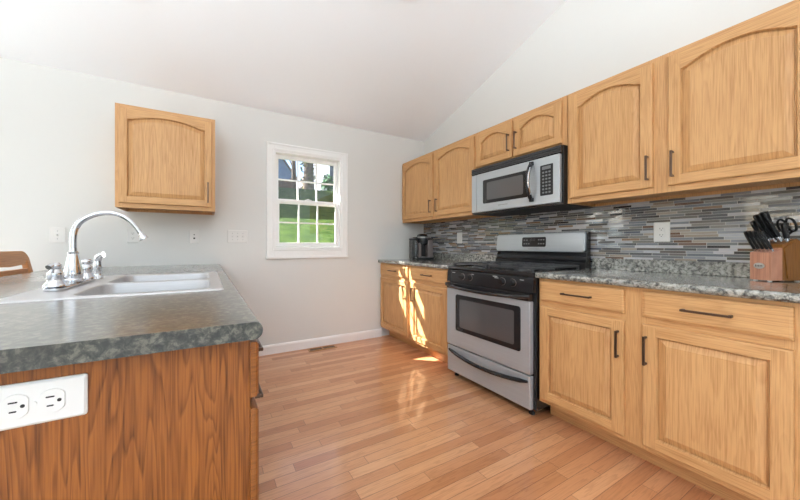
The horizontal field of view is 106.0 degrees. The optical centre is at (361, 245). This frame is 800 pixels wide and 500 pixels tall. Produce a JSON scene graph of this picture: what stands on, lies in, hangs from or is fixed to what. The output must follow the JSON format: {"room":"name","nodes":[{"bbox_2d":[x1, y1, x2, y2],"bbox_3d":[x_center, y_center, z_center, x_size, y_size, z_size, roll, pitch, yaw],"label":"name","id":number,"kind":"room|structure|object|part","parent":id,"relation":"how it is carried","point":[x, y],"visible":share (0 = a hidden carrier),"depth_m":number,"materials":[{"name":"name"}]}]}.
{"room":"kitchen","nodes":[
{"label":"kitchen","id":0,"kind":"room"},
{"bbox_2d":[0,57,423,345],"bbox_3d":[-2.199,-0.133,2.415,6.712,2.440,0.110,0,0,-27],"label":"wall","id":1,"kind":"structure","parent":0,"point":[57,126],"depth_m":2.79,"materials":[{"name":"white paint"}]},
{"bbox_2d":[49,227,65,242],"bbox_3d":[-2.318,-0.083,2.280,0.095,0.122,0.019,0,0,-27],"label":"light switch","id":2,"kind":"object","parent":1,"relation":"attached to","point":[56,234],"visible":1,"depth_m":2.28,"materials":[{"name":"white plastic"}]},
{"bbox_2d":[127,228,138,242],"bbox_3d":[-1.908,-0.085,2.498,0.080,0.122,0.009,0,0,-27],"label":"wall outlet","id":3,"kind":"object","parent":1,"relation":"attached to","point":[132,235],"visible":0.95,"depth_m":2.49,"materials":[{"name":"white plastic"}]},
{"bbox_2d":[115,103,214,214],"bbox_3d":[-1.576,-0.666,2.463,0.658,0.762,0.373,0,0,-27],"label":"upper cabinet","id":4,"kind":"object","parent":1,"relation":"attached to","point":[165,161],"visible":1,"depth_m":2.32,"materials":[{"name":"brown wood"}]},
{"bbox_3d":[-1.509,-0.674,2.333,0.502,0.606,0.014,0,0,-27],"label":"door panel","id":5,"kind":"part","parent":4,"relation":"part of","materials":[{"name":"brown wood"}]},
{"bbox_3d":[-1.252,-0.433,2.438,0.010,0.165,0.030,0,0,-27],"label":"handle","id":6,"kind":"part","parent":4,"relation":"part of","materials":[{"name":"brown wood"}]},
{"bbox_2d":[189,230,198,242],"bbox_3d":[-1.511,-0.083,2.701,0.080,0.122,0.012,0,0,-27],"label":"jack plate","id":7,"kind":"object","parent":1,"relation":"attached to","point":[193,234],"visible":1,"depth_m":2.70,"materials":[{"name":"white plastic"}]},
{"bbox_2d":[227,230,247,242],"bbox_3d":[-1.187,-0.089,2.865,0.178,0.122,0.019,0,0,-27],"label":"light switch","id":8,"kind":"object","parent":1,"relation":"attached to","point":[233,236],"visible":1,"depth_m":2.87,"materials":[{"name":"white plastic"}]},
{"bbox_2d":[266,141,347,258],"bbox_3d":[-0.581,-0.455,3.236,0.898,1.171,0.127,0,0,-27],"label":"window","id":9,"kind":"structure","parent":1,"relation":"in","point":[275,151],"depth_m":3.20,"materials":[{"name":"white paint"}]},
{"bbox_3d":[-0.597,-0.696,3.267,0.696,0.506,0.032,0,0,-27],"label":"sash","id":10,"kind":"part","parent":9,"relation":"part of","materials":[{"name":"white paint"}]},
{"bbox_3d":[-0.585,-0.470,3.245,0.749,1.004,0.107,0,0,-27],"label":"frame","id":11,"kind":"part","parent":9,"relation":"part of","materials":[{"name":"white paint"}]},
{"bbox_3d":[-0.579,-0.238,3.233,0.704,0.493,0.032,0,0,-27],"label":"sash","id":12,"kind":"part","parent":9,"relation":"part of","materials":[{"name":"white paint"}]},
{"bbox_2d":[259,328,381,355],"bbox_3d":[-2.460,1.040,2.209,6.058,0.094,0.016,0,0,-27],"label":"baseboard","id":13,"kind":"structure","parent":1,"relation":"attached to","point":[348,337],"depth_m":3.23,"materials":[{"name":"white paint"}]},
{"bbox_2d":[0,0,565,141],"bbox_3d":[-0.683,-1.912,-0.516,6.712,1.192,6.710,0,0,-27],"label":"ceiling","id":14,"kind":"structure","parent":0,"point":[399,68],"depth_m":2.40,"materials":[{"name":"white paint"}]},
{"bbox_2d":[256,335,725,499],"bbox_3d":[-0.017,1.112,1.679,3.512,0.050,3.200,0,0,-27],"label":"floor","id":15,"kind":"structure","parent":0,"point":[378,418],"depth_m":1.65,"materials":[{"name":"brown wood"}]},
{"bbox_2d":[0,338,262,499],"bbox_3d":[-1.092,0.648,1.586,0.757,0.878,2.376,0,0,-27],"label":"base cabinet","id":16,"kind":"object","parent":15,"relation":"on","point":[183,424],"visible":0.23,"depth_m":0.60,"materials":[{"name":"brown wood"}]},
{"bbox_2d":[0,373,87,430],"bbox_3d":[-0.572,0.275,0.524,0.140,0.076,0.009,0,0,-27],"label":"wall outlet","id":17,"kind":"object","parent":16,"relation":"attached to","point":[22,404],"visible":1,"depth_m":0.53,"materials":[{"name":"white plastic"}]},
{"bbox_2d":[1,394,28,419],"bbox_3d":[-0.592,0.275,0.511,0.034,0.043,0.002,0,0,-27],"label":"receptacle","id":18,"kind":"object","parent":17,"relation":"attached to","point":[13,406],"depth_m":0.51,"materials":[{"name":"white plastic"}]},
{"bbox_2d":[39,388,64,412],"bbox_3d":[-0.550,0.275,0.532,0.034,0.043,0.002,0,0,-27],"label":"receptacle","id":19,"kind":"object","parent":17,"relation":"attached to","point":[51,400],"depth_m":0.53,"materials":[{"name":"white plastic"}]},
{"bbox_2d":[0,264,262,373],"bbox_3d":[-1.267,0.189,1.484,1.112,0.039,2.397,0,0,-27],"label":"countertop","id":20,"kind":"structure","parent":16,"relation":"on","point":[39,334],"depth_m":0.67,"materials":[{"name":"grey laminate"}]},
{"bbox_2d":[42,210,147,290],"bbox_3d":[-1.113,0.004,1.309,0.294,0.319,0.391,0,0,-27],"label":"faucet","id":21,"kind":"object","parent":20,"relation":"on","point":[74,274],"visible":1,"depth_m":1.25,"materials":[{"name":"silver metal"}]},
{"bbox_3d":[-1.136,0.075,1.107,0.038,0.028,0.050,0,0,-27],"label":"handle","id":22,"kind":"part","parent":21,"relation":"part of","materials":[{"name":"silver metal"}]},
{"bbox_3d":[-1.139,0.118,1.113,0.068,0.064,0.068,0,0,-27],"label":"handle","id":23,"kind":"part","parent":21,"relation":"part of","materials":[{"name":"silver metal"}]},
{"bbox_3d":[-1.212,0.157,1.256,0.064,0.013,0.385,0,0,-27],"label":"plate","id":24,"kind":"part","parent":21,"relation":"part of","materials":[{"name":"silver metal"}]},
{"bbox_3d":[-1.216,0.080,1.263,0.069,0.140,0.069,0,0,-27],"label":"spout","id":25,"kind":"part","parent":21,"relation":"part of","materials":[{"name":"silver metal"}]},
{"bbox_3d":[-1.289,0.075,1.407,0.038,0.028,0.050,0,0,-27],"label":"handle","id":26,"kind":"part","parent":21,"relation":"part of","materials":[{"name":"silver metal"}]},
{"bbox_3d":[-1.287,0.118,1.401,0.068,0.064,0.068,0,0,-27],"label":"handle","id":27,"kind":"part","parent":21,"relation":"part of","materials":[{"name":"silver metal"}]},
{"bbox_3d":[-1.115,-0.069,1.315,0.252,0.173,0.024,0,0,-27],"label":"spout","id":28,"kind":"part","parent":21,"relation":"part of","materials":[{"name":"silver metal"}]},
{"bbox_2d":[0,272,222,303],"bbox_3d":[-1.005,0.253,1.381,0.633,0.178,0.853,0,0,-27],"label":"sink","id":29,"kind":"object","parent":20,"relation":"in","point":[139,284],"visible":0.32,"depth_m":1.33,"materials":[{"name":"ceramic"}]},
{"bbox_2d":[93,252,105,278],"bbox_3d":[-1.330,0.096,1.512,0.058,0.134,0.054,0,0,-27],"label":"sprayer","id":30,"kind":"object","parent":29,"relation":"on","point":[97,264],"visible":0.93,"depth_m":1.50,"materials":[{"name":"silver metal"}]},
{"bbox_3d":[-0.859,0.254,1.234,0.417,0.176,0.368,0,0,-27],"label":"bowl","id":31,"kind":"part","parent":29,"relation":"part of","materials":[{"name":"metal"}]},
{"bbox_3d":[-1.041,0.254,1.585,0.417,0.176,0.368,0,0,-27],"label":"bowl","id":32,"kind":"part","parent":29,"relation":"part of","materials":[{"name":"metal"}]},
{"bbox_3d":[-0.339,0.564,0.867,0.019,0.386,0.408,0,0,-27],"label":"drawer","id":33,"kind":"part","parent":16,"relation":"part of","materials":[{"name":"brown wood"}]},
{"bbox_3d":[-0.339,0.282,0.867,0.019,0.126,0.408,0,0,-27],"label":"drawer","id":34,"kind":"part","parent":16,"relation":"part of","materials":[{"name":"brown wood"}]},
{"bbox_3d":[-0.317,0.409,0.879,0.030,0.010,0.150,0,0,-27],"label":"handle","id":35,"kind":"part","parent":16,"relation":"part of","materials":[{"name":"brown metal"}]},
{"bbox_3d":[-0.317,0.282,0.879,0.030,0.010,0.150,0,0,-27],"label":"handle","id":36,"kind":"part","parent":16,"relation":"part of","materials":[{"name":"brown metal"}]},
{"bbox_2d":[307,345,336,351],"bbox_3d":[-0.420,1.084,3.176,0.310,0.006,0.092,0,0,-27],"label":"floor vent","id":37,"kind":"object","parent":15,"relation":"in","point":[328,346],"visible":1,"depth_m":3.17,"materials":[{"name":"gold metal"}]},
{"bbox_2d":[380,263,449,362],"bbox_3d":[0.760,0.645,3.224,0.693,0.885,1.164,0,0,-27],"label":"base cabinet","id":38,"kind":"object","parent":15,"relation":"on","point":[413,299],"visible":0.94,"depth_m":2.97,"materials":[{"name":"brown wood"}]},
{"bbox_3d":[0.351,0.660,3.345,0.014,0.470,0.437,0,0,-27],"label":"door panel","id":39,"kind":"part","parent":38,"relation":"part of","materials":[{"name":"brown wood"}]},
{"bbox_3d":[0.351,0.660,3.345,0.019,0.578,0.545,0,0,-27],"label":"door","id":40,"kind":"part","parent":38,"relation":"part of","materials":[{"name":"brown wood"}]},
{"bbox_3d":[0.351,0.278,3.345,0.019,0.119,0.545,0,0,-27],"label":"drawer","id":41,"kind":"part","parent":38,"relation":"part of","materials":[{"name":"brown wood"}]},
{"bbox_3d":[0.620,0.660,2.825,0.014,0.470,0.418,0,0,-27],"label":"door panel","id":42,"kind":"part","parent":38,"relation":"part of","materials":[{"name":"brown wood"}]},
{"bbox_3d":[0.620,0.660,2.825,0.019,0.578,0.526,0,0,-27],"label":"door","id":43,"kind":"part","parent":38,"relation":"part of","materials":[{"name":"brown wood"}]},
{"bbox_3d":[0.620,0.278,2.825,0.019,0.119,0.526,0,0,-27],"label":"drawer","id":44,"kind":"part","parent":38,"relation":"part of","materials":[{"name":"brown wood"}]},
{"bbox_2d":[378,253,496,268],"bbox_3d":[0.765,0.144,3.226,0.686,0.114,1.169,0,0,-27],"label":"countertop","id":45,"kind":"structure","parent":38,"relation":"on","point":[441,260],"depth_m":3.16,"materials":[{"name":"grey stone"}]},
{"bbox_2d":[409,234,433,259],"bbox_3d":[0.712,0.011,3.615,0.221,0.306,0.266,0,0,-13],"label":"coffee maker","id":46,"kind":"object","parent":45,"relation":"on","point":[422,246],"visible":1,"depth_m":3.54,"materials":[{"name":"black"}]},
{"bbox_3d":[0.750,0.035,3.563,0.167,0.204,0.088,0,0,-13],"label":"panel","id":47,"kind":"part","parent":46,"relation":"part of","materials":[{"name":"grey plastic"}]},
{"bbox_2d":[445,232,590,414],"bbox_3d":[1.163,0.492,2.344,0.741,1.190,0.756,0,0,-27],"label":"range","id":48,"kind":"object","parent":15,"relation":"on","point":[493,306],"visible":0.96,"depth_m":2.17,"materials":[{"name":"silver metal"}]},
{"bbox_3d":[0.870,0.877,2.192,0.052,0.051,0.694,0,0,-27],"label":"handle","id":49,"kind":"part","parent":48,"relation":"part of","materials":[{"name":"metal"}]},
{"bbox_3d":[0.861,0.328,2.188,0.061,0.044,0.742,0,0,-27],"label":"handle","id":50,"kind":"part","parent":48,"relation":"part of","materials":[{"name":"metal"}]},
{"bbox_3d":[0.902,0.584,2.216,0.038,0.463,0.732,0,0,-27],"label":"oven door","id":51,"kind":"part","parent":48,"relation":"part of","materials":[{"name":"silver metal"}]},
{"bbox_3d":[0.905,0.931,2.217,0.032,0.212,0.732,0,0,-27],"label":"storage drawer","id":52,"kind":"part","parent":48,"relation":"part of","materials":[{"name":"silver metal"}]},
{"bbox_3d":[0.957,0.245,2.062,0.024,0.049,0.049,0,0,-27],"label":"knob","id":53,"kind":"part","parent":48,"relation":"part of","materials":[{"name":"black plastic"}]},
{"bbox_3d":[0.994,0.245,1.991,0.024,0.049,0.049,0,0,-27],"label":"knob","id":54,"kind":"part","parent":48,"relation":"part of","materials":[{"name":"black plastic"}]},
{"bbox_2d":[448,261,578,276],"bbox_3d":[1.169,0.165,2.347,0.608,0.059,0.752,0,0,-27],"label":"cooktop","id":55,"kind":"object","parent":48,"relation":"in","point":[489,268],"depth_m":2.22,"materials":[{"name":"black glass"}]},
{"bbox_3d":[1.431,-0.032,2.502,0.009,0.082,0.206,0,0,-27],"label":"clock panel","id":56,"kind":"part","parent":48,"relation":"part of","materials":[{"name":"black plastic"}]},
{"bbox_3d":[1.446,-0.027,2.497,0.029,0.149,0.744,0,0,-27],"label":"backguard panel","id":57,"kind":"part","parent":48,"relation":"part of","materials":[{"name":"silver metal"}]},
{"bbox_2d":[539,278,799,499],"bbox_3d":[1.603,0.645,1.594,0.693,0.885,0.966,0,0,-27],"label":"base cabinet","id":58,"kind":"object","parent":15,"relation":"on","point":[703,389],"visible":0.99,"depth_m":1.30,"materials":[{"name":"brown wood"}]},
{"bbox_3d":[1.189,0.278,1.672,0.030,0.010,0.150,0,0,-27],"label":"handle","id":59,"kind":"part","parent":58,"relation":"part of","materials":[{"name":"brown metal"}]},
{"bbox_3d":[1.211,0.660,1.683,0.014,0.470,0.317,0,0,-27],"label":"door panel","id":60,"kind":"part","parent":58,"relation":"part of","materials":[{"name":"brown wood"}]},
{"bbox_3d":[1.211,0.278,1.683,0.019,0.119,0.425,0,0,-27],"label":"drawer","id":61,"kind":"part","parent":58,"relation":"part of","materials":[{"name":"brown wood"}]},
{"bbox_3d":[1.211,0.660,1.683,0.019,0.578,0.425,0,0,-27],"label":"door","id":62,"kind":"part","parent":58,"relation":"part of","materials":[{"name":"brown wood"}]},
{"bbox_3d":[1.276,0.492,1.503,0.030,0.135,0.010,0,0,-27],"label":"handle","id":63,"kind":"part","parent":58,"relation":"part of","materials":[{"name":"brown metal"}]},
{"bbox_3d":[1.326,0.492,1.407,0.030,0.135,0.010,0,0,-27],"label":"handle","id":64,"kind":"part","parent":58,"relation":"part of","materials":[{"name":"brown metal"}]},
{"bbox_2d":[535,258,799,303],"bbox_3d":[1.790,0.144,1.244,0.686,0.114,1.766,0,0,-27],"label":"countertop","id":65,"kind":"structure","parent":58,"relation":"on","point":[728,279],"depth_m":1.56,"materials":[{"name":"grey stone"}]},
{"bbox_2d":[750,239,799,281],"bbox_3d":[1.944,0.066,1.405,0.166,0.198,0.076,0,0,-2],"label":"knife block","id":66,"kind":"object","parent":65,"relation":"on","point":[782,264],"visible":0.99,"depth_m":1.37,"materials":[{"name":"brown wood"}]},
{"bbox_2d":[743,231,756,250],"bbox_3d":[1.864,-0.017,1.437,0.060,0.109,0.010,0,0,4],"label":"steak knife","id":67,"kind":"object","parent":66,"relation":"in","point":[744,232],"visible":0.98,"depth_m":1.44,"materials":[{"name":"black plastic"}]},
{"bbox_2d":[747,231,760,250],"bbox_3d":[1.865,-0.017,1.423,0.060,0.109,0.010,0,0,4],"label":"steak knife","id":68,"kind":"object","parent":66,"relation":"in","point":[748,232],"visible":0.98,"depth_m":1.42,"materials":[{"name":"black plastic"}]},
{"bbox_2d":[750,220,764,241],"bbox_3d":[1.905,-0.061,1.439,0.073,0.123,0.012,0,0,4],"label":"kitchen knife","id":69,"kind":"object","parent":66,"relation":"in","point":[753,223],"visible":0.55,"depth_m":1.44,"materials":[{"name":"black plastic"}]},
{"bbox_2d":[752,231,764,250],"bbox_3d":[1.866,-0.017,1.408,0.060,0.109,0.010,0,0,4],"label":"steak knife","id":70,"kind":"object","parent":66,"relation":"in","point":[755,236],"visible":0.99,"depth_m":1.41,"materials":[{"name":"black plastic"}]},
{"bbox_2d":[753,214,772,242],"bbox_3d":[1.902,-0.081,1.422,0.081,0.139,0.012,0,0,4],"label":"kitchen knife","id":71,"kind":"object","parent":66,"relation":"in","point":[756,219],"visible":0.81,"depth_m":1.42,"materials":[{"name":"black plastic"}]},
{"bbox_2d":[756,230,769,251],"bbox_3d":[1.866,-0.017,1.394,0.060,0.109,0.010,0,0,4],"label":"steak knife","id":72,"kind":"object","parent":66,"relation":"in","point":[758,234],"visible":0.98,"depth_m":1.39,"materials":[{"name":"black plastic"}]},
{"bbox_2d":[760,230,773,251],"bbox_3d":[1.867,-0.017,1.379,0.060,0.109,0.010,0,0,4],"label":"steak knife","id":73,"kind":"object","parent":66,"relation":"in","point":[762,232],"visible":1,"depth_m":1.38,"materials":[{"name":"black plastic"}]},
{"bbox_2d":[758,213,777,242],"bbox_3d":[1.902,-0.085,1.405,0.082,0.140,0.012,0,0,4],"label":"kitchen knife","id":74,"kind":"object","parent":66,"relation":"in","point":[760,215],"visible":1,"depth_m":1.40,"materials":[{"name":"black plastic"}]},
{"bbox_2d":[763,211,782,241],"bbox_3d":[1.903,-0.089,1.388,0.082,0.140,0.012,0,0,4],"label":"kitchen knife","id":75,"kind":"object","parent":66,"relation":"in","point":[766,215],"visible":1,"depth_m":1.39,"materials":[{"name":"black plastic"}]},
{"bbox_2d":[780,223,789,241],"bbox_3d":[1.951,-0.058,1.380,0.042,0.097,0.016,0,0,-2],"label":"kitchen knife","id":76,"kind":"object","parent":66,"relation":"in","point":[784,226],"visible":1,"depth_m":1.38,"materials":[{"name":"black plastic"}]},
{"bbox_2d":[776,217,797,238],"bbox_3d":[1.976,-0.075,1.392,0.039,0.112,0.066,0,0,-2],"label":"scissors","id":77,"kind":"object","parent":66,"relation":"on","point":[786,219],"visible":0.7,"depth_m":1.39,"materials":[{"name":"black plastic"}]},
{"bbox_3d":[1.975,0.070,1.370,0.099,0.173,0.004,0,0,-2],"label":"panel","id":78,"kind":"part","parent":66,"relation":"part of","materials":[{"name":"brown wood"}]},
{"bbox_3d":[1.414,0.278,1.236,0.030,0.010,0.145,0,0,-27],"label":"handle","id":79,"kind":"part","parent":58,"relation":"part of","materials":[{"name":"brown metal"}]},
{"bbox_3d":[1.436,0.660,1.247,0.014,0.470,0.309,0,0,-27],"label":"door panel","id":80,"kind":"part","parent":58,"relation":"part of","materials":[{"name":"brown wood"}]},
{"bbox_3d":[1.436,0.278,1.247,0.019,0.119,0.417,0,0,-27],"label":"drawer","id":81,"kind":"part","parent":58,"relation":"part of","materials":[{"name":"brown wood"}]},
{"bbox_3d":[1.436,0.660,1.247,0.019,0.578,0.417,0,0,-27],"label":"door","id":82,"kind":"part","parent":58,"relation":"part of","materials":[{"name":"brown wood"}]},
{"bbox_2d":[424,0,793,154],"bbox_3d":[2.345,-0.670,1.043,0.100,3.516,6.500,0,0,-27],"label":"wall","id":83,"kind":"structure","parent":0,"point":[582,44],"depth_m":2.23,"materials":[{"name":"white paint"}]},
{"bbox_2d":[402,134,496,223],"bbox_3d":[0.897,-0.654,3.301,0.380,0.738,1.152,0,0,-27],"label":"upper cabinet","id":84,"kind":"object","parent":83,"relation":"attached to","point":[437,184],"visible":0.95,"depth_m":3.14,"materials":[{"name":"brown wood"}]},
{"bbox_3d":[0.634,-0.658,3.482,0.019,0.681,0.562,0,0,-27],"label":"door","id":85,"kind":"part","parent":84,"relation":"part of","materials":[{"name":"brown wood"}]},
{"bbox_3d":[0.634,-0.663,3.482,0.014,0.583,0.454,0,0,-27],"label":"door panel","id":86,"kind":"part","parent":84,"relation":"part of","materials":[{"name":"brown wood"}]},
{"bbox_3d":[0.901,-0.663,2.967,0.014,0.583,0.426,0,0,-27],"label":"door panel","id":87,"kind":"part","parent":84,"relation":"part of","materials":[{"name":"brown wood"}]},
{"bbox_3d":[0.901,-0.658,2.967,0.019,0.681,0.534,0,0,-27],"label":"door","id":88,"kind":"part","parent":84,"relation":"part of","materials":[{"name":"brown wood"}]},
{"bbox_2d":[476,95,567,168],"bbox_3d":[1.341,-0.854,2.443,0.380,0.338,0.772,0,0,-27],"label":"upper cabinet","id":89,"kind":"object","parent":83,"relation":"attached to","point":[545,126],"visible":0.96,"depth_m":2.29,"materials":[{"name":"brown wood"}]},
{"bbox_3d":[1.117,-0.857,2.549,0.014,0.196,0.249,0,0,-27],"label":"door panel","id":90,"kind":"part","parent":89,"relation":"part of","materials":[{"name":"brown wood"}]},
{"bbox_3d":[1.117,-0.852,2.549,0.019,0.294,0.357,0,0,-27],"label":"door","id":91,"kind":"part","parent":89,"relation":"part of","materials":[{"name":"brown wood"}]},
{"bbox_3d":[1.195,-0.828,2.344,0.030,0.135,0.010,0,0,-27],"label":"handle","id":92,"kind":"part","parent":89,"relation":"part of","materials":[{"name":"brown metal"}]},
{"bbox_2d":[471,145,592,216],"bbox_3d":[1.301,-0.481,2.423,0.468,0.404,0.770,0,0,-27],"label":"microwave","id":93,"kind":"object","parent":89,"relation":"attached to","point":[535,182],"visible":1,"depth_m":2.25,"materials":[{"name":"silver metal"}]},
{"bbox_3d":[1.006,-0.458,2.670,0.024,0.330,0.052,0,0,-27],"label":"trim","id":94,"kind":"part","parent":93,"relation":"part of","materials":[{"name":"silver metal"}]},
{"bbox_3d":[1.172,-0.286,2.356,0.016,0.012,0.766,0,0,-27],"label":"trim","id":95,"kind":"part","parent":93,"relation":"part of","materials":[{"name":"silver metal"}]},
{"bbox_3d":[1.179,-0.458,2.331,0.028,0.330,0.698,0,0,-27],"label":"door","id":96,"kind":"part","parent":93,"relation":"part of","materials":[{"name":"silver metal"}]},
{"bbox_3d":[1.209,-0.466,2.169,0.072,0.292,0.030,0,0,-27],"label":"handle","id":97,"kind":"part","parent":93,"relation":"part of","materials":[{"name":"silver metal"}]},
{"bbox_3d":[1.289,-0.857,2.216,0.014,0.196,0.250,0,0,-27],"label":"door panel","id":98,"kind":"part","parent":89,"relation":"part of","materials":[{"name":"brown wood"}]},
{"bbox_3d":[1.289,-0.852,2.216,0.019,0.294,0.358,0,0,-27],"label":"door","id":99,"kind":"part","parent":89,"relation":"part of","materials":[{"name":"brown wood"}]},
{"bbox_2d":[424,186,799,268],"bbox_3d":[1.654,-0.070,2.261,0.008,0.515,3.699,0,0,-27],"label":"tile backsplash","id":100,"kind":"structure","parent":83,"relation":"attached to","point":[707,227],"depth_m":1.90,"materials":[{"name":"tile"}]},
{"bbox_2d":[457,232,461,242],"bbox_3d":[1.086,-0.088,3.342,0.009,0.122,0.076,0,0,-27],"label":"light switch","id":101,"kind":"object","parent":100,"relation":"attached to","point":[459,235],"visible":1,"depth_m":3.33,"materials":[{"name":"white plastic"}]},
{"bbox_2d":[654,222,669,241],"bbox_3d":[1.854,-0.086,1.856,0.009,0.122,0.076,0,0,-27],"label":"wall outlet","id":102,"kind":"object","parent":100,"relation":"attached to","point":[661,229],"visible":1,"depth_m":1.85,"materials":[{"name":"white plastic"}]},
{"bbox_2d":[568,0,799,206],"bbox_3d":[1.743,-0.654,1.665,0.380,0.738,0.974,0,0,-27],"label":"upper cabinet","id":103,"kind":"object","parent":83,"relation":"attached to","point":[719,112],"visible":1,"depth_m":1.49,"materials":[{"name":"brown wood"}]},
{"bbox_3d":[1.491,-0.663,1.825,0.014,0.583,0.315,0,0,-27],"label":"door panel","id":104,"kind":"part","parent":103,"relation":"part of","materials":[{"name":"brown wood"}]},
{"bbox_3d":[1.491,-0.658,1.825,0.019,0.681,0.423,0,0,-27],"label":"door","id":105,"kind":"part","parent":103,"relation":"part of","materials":[{"name":"brown wood"}]},
{"bbox_3d":[1.558,-0.426,1.642,0.030,0.135,0.010,0,0,-27],"label":"handle","id":106,"kind":"part","parent":103,"relation":"part of","materials":[{"name":"brown metal"}]},
{"bbox_3d":[1.604,-0.426,1.553,0.030,0.135,0.010,0,0,-27],"label":"handle","id":107,"kind":"part","parent":103,"relation":"part of","materials":[{"name":"brown metal"}]},
{"bbox_3d":[1.717,-0.658,1.387,0.019,0.681,0.443,0,0,-27],"label":"door","id":108,"kind":"part","parent":103,"relation":"part of","materials":[{"name":"brown wood"}]},
{"bbox_3d":[1.717,-0.663,1.387,0.014,0.583,0.335,0,0,-27],"label":"door panel","id":109,"kind":"part","parent":103,"relation":"part of","materials":[{"name":"brown wood"}]},
{"bbox_3d":[-0.681,1.112,-0.521,6.712,0.050,6.500,0,0,-27],"label":"floor","id":110,"kind":"structure","parent":0,"visible":0},
{"bbox_2d":[0,251,32,276],"bbox_3d":[-2.062,0.562,1.973,0.452,1.053,0.508,0,0,-27],"label":"bar chair","id":111,"kind":"object","parent":110,"relation":"on","point":[7,258],"visible":0.16,"depth_m":1.95,"materials":[{"name":"brown wood"}]},
{"bbox_3d":[-2.241,0.085,1.881,0.049,0.100,0.508,0,0,-27],"label":"rail","id":112,"kind":"part","parent":111,"relation":"part of","materials":[{"name":"brown wood"}]},
{"bbox_3d":[-2.325,0.592,2.096,0.079,0.990,0.048,0,0,-27],"label":"leg","id":113,"kind":"part","parent":111,"relation":"part of","materials":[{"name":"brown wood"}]},
{"label":"outside","id":114,"kind":"structure","parent":0,"visible":0},
{"bbox_2d":[278,187,334,242],"bbox_3d":[2.788,-1.466,37.070,99.000,5.607,56.700,0,0,-27],"label":"ground","id":115,"kind":"structure","parent":114,"point":[288,233],"depth_m":10.51,"materials":[{"name":"green plant"}]},
{"bbox_2d":[278,178,291,187],"bbox_3d":[-5.825,-3.845,19.587,2.540,1.350,0.150,0,0,-27],"label":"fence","id":116,"kind":"object","parent":115,"relation":"on","point":[286,184],"visible":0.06,"depth_m":19.89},
{"bbox_2d":[278,159,296,179],"bbox_3d":[-9.936,-6.103,33.701,3.500,6.380,7.600,0,0,-27],"label":"house","id":117,"kind":"structure","parent":115,"relation":"on","point":[284,170],"depth_m":30.74,"materials":[{"name":"blue"}]},
{"bbox_2d":[289,160,295,187],"bbox_3d":[-5.122,-7.245,21.977,2.895,7.898,3.511,0,0,35],"label":"tree","id":118,"kind":"object","parent":115,"relation":"on","point":[293,163],"visible":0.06,"depth_m":21.51,"materials":[{"name":"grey plant"}]},
{"bbox_2d":[296,176,303,188],"bbox_3d":[-5.805,-6.103,35.836,4.400,6.380,7.600,0,0,-27],"label":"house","id":119,"kind":"structure","parent":115,"relation":"on","point":[300,183],"depth_m":35.45,"materials":[{"name":"white"}]},
{"bbox_2d":[299,162,314,189],"bbox_3d":[-3.770,-7.555,21.044,3.254,8.564,3.097,0,0,-4],"label":"tree","id":120,"kind":"object","parent":115,"relation":"on","point":[308,171],"visible":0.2,"depth_m":20.82,"materials":[{"name":"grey plant"}]},
{"bbox_2d":[313,164,333,190],"bbox_3d":[-1.900,-6.203,26.485,4.650,6.180,5.900,0,0,-27],"label":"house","id":121,"kind":"structure","parent":115,"relation":"on","point":[322,170],"depth_m":24.80,"materials":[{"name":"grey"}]},
{"bbox_2d":[321,174,333,191],"bbox_3d":[-2.535,-4.358,22.546,1.158,2.137,1.142,0,0,-27],"label":"shrub","id":122,"kind":"object","parent":115,"relation":"on","point":[329,178],"visible":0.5,"depth_m":22.34,"materials":[{"name":"green plant"}]}
]}

